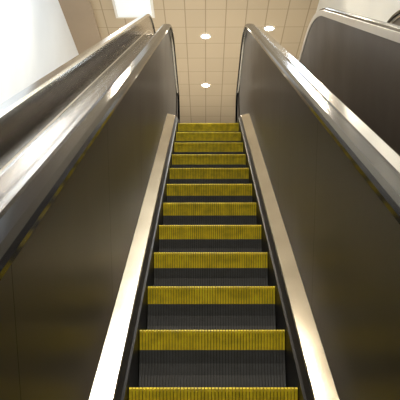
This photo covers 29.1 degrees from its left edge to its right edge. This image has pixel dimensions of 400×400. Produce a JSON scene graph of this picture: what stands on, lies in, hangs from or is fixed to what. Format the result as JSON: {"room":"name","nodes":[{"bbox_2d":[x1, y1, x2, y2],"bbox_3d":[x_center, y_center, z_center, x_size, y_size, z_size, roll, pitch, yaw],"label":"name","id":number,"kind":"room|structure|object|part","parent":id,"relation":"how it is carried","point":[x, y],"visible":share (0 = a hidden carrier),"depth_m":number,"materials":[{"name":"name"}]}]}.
{"room":"indoor escalator","nodes":[
{"label":"indoor escalator","id":0,"kind":"room"},
{"bbox_2d":[0,0,78,103],"bbox_3d":[-3.129,-0.261,9.353,0.200,11.463,36.000,0,-14,0],"label":"wall","id":1,"kind":"structure","parent":0,"point":[36,39],"depth_m":13.63,"materials":[{"name":"white paint"}]},
{"bbox_2d":[58,0,101,53],"bbox_3d":[-2.734,-6.485,7.007,0.650,0.080,28.500,0,-14,0],"label":"ceiling soffit","id":2,"kind":"structure","parent":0,"point":[79,15],"depth_m":17.19,"materials":[{"name":"beige paint"}]},
{"bbox_2d":[90,0,318,123],"bbox_3d":[-0.269,-5.737,10.665,5.520,0.200,36.000,0,-14,0],"label":"ceiling","id":3,"kind":"structure","parent":0,"point":[214,60],"depth_m":17.95,"materials":[{"name":"tile"}]},
{"bbox_2d":[112,0,154,17],"bbox_3d":[-1.440,-4.441,15.453,0.860,0.050,3.300,0,-14,0],"label":"ceiling light panel","id":4,"kind":"object","parent":3,"relation":"in","point":[113,1],"depth_m":16.75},
{"bbox_2d":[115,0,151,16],"bbox_3d":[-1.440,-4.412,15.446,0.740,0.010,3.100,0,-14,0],"label":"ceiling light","id":5,"kind":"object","parent":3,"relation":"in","point":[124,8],"visible":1,"depth_m":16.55,"materials":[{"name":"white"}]},
{"bbox_2d":[201,83,209,86],"bbox_3d":[0.154,-3.120,20.934,0.270,0.019,0.270,0,-14,0],"label":"recessed light","id":6,"kind":"object","parent":3,"relation":"in","point":[203,84],"depth_m":20.93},
{"bbox_2d":[200,33,210,38],"bbox_3d":[0.130,-3.831,18.019,0.270,0.019,0.270,0,-14,0],"label":"recessed light","id":7,"kind":"object","parent":3,"relation":"in","point":[204,36],"depth_m":18.04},
{"bbox_2d":[264,25,274,30],"bbox_3d":[1.587,-3.928,17.620,0.270,0.019,0.270,0,-14,0],"label":"recessed light","id":8,"kind":"object","parent":3,"relation":"in","point":[269,27],"depth_m":17.62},
{"bbox_2d":[316,0,399,21],"bbox_3d":[2.591,-0.271,9.309,0.200,11.463,36.000,0,-14,0],"label":"wall","id":9,"kind":"structure","parent":0,"point":[381,10],"depth_m":11.50,"materials":[{"name":"beige paint"}]},
{"bbox_3d":[-0.269,5.205,7.997,5.520,0.200,36.000,0,-14,0],"label":"floor","id":10,"kind":"structure","parent":0,"visible":0},
{"bbox_2d":[0,14,399,399],"bbox_3d":[-0.005,0.388,2.556,1.130,7.068,13.912,0,-14,0],"label":"escalator","id":11,"kind":"object","parent":10,"relation":"on","point":[145,254],"visible":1,"depth_m":3.07,"materials":[{"name":"metal"}]},
{"bbox_3d":[-0.528,-0.088,2.676,0.006,5.792,13.150,0,-14,0],"label":"parapet moulding","id":12,"kind":"part","parent":11,"relation":"part of","materials":[{"name":"metal"}]},
{"bbox_3d":[-0.542,0.281,2.586,0.025,6.802,13.150,0,-14,0],"label":"parapet panel","id":13,"kind":"part","parent":11,"relation":"part of","materials":[{"name":"metal"}]},
{"bbox_3d":[-0.363,0.306,2.579,0.017,6.584,13.150,0,-14,0],"label":"panel","id":14,"kind":"part","parent":11,"relation":"part of","materials":[{"name":"metal"}]},
{"bbox_3d":[-0.355,0.224,2.599,0.080,6.536,13.912,0,-14,0],"label":"handrail","id":15,"kind":"part","parent":11,"relation":"part of","materials":[{"name":"silver metal"}]},
{"bbox_3d":[0.445,0.222,2.593,0.080,6.536,13.912,0,-14,0],"label":"handrail","id":16,"kind":"part","parent":11,"relation":"part of","materials":[{"name":"silver metal"}]},
{"bbox_3d":[0.454,0.305,2.573,0.017,6.584,13.150,0,-14,0],"label":"panel","id":17,"kind":"part","parent":11,"relation":"part of","materials":[{"name":"metal"}]},
{"bbox_2d":[298,8,399,155],"bbox_3d":[1.580,0.361,2.550,1.000,7.116,13.912,0,-14,0],"label":"escalator","id":18,"kind":"object","parent":10,"relation":"on","point":[356,58],"visible":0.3,"depth_m":5.52,"materials":[{"name":"metal"}]},
{"bbox_3d":[1.180,0.080,2.622,0.080,6.536,13.912,0,-14,0],"label":"handrail","id":19,"kind":"part","parent":18,"relation":"part of","materials":[{"name":"silver metal"}]},
{"bbox_3d":[1.980,0.078,2.615,0.080,6.536,13.912,0,-14,0],"label":"handrail","id":20,"kind":"part","parent":18,"relation":"part of","materials":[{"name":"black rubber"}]},
{"bbox_3d":[1.989,0.231,2.578,0.017,6.728,13.150,0,-14,0],"label":"panel","id":21,"kind":"part","parent":18,"relation":"part of","materials":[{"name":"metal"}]}
]}

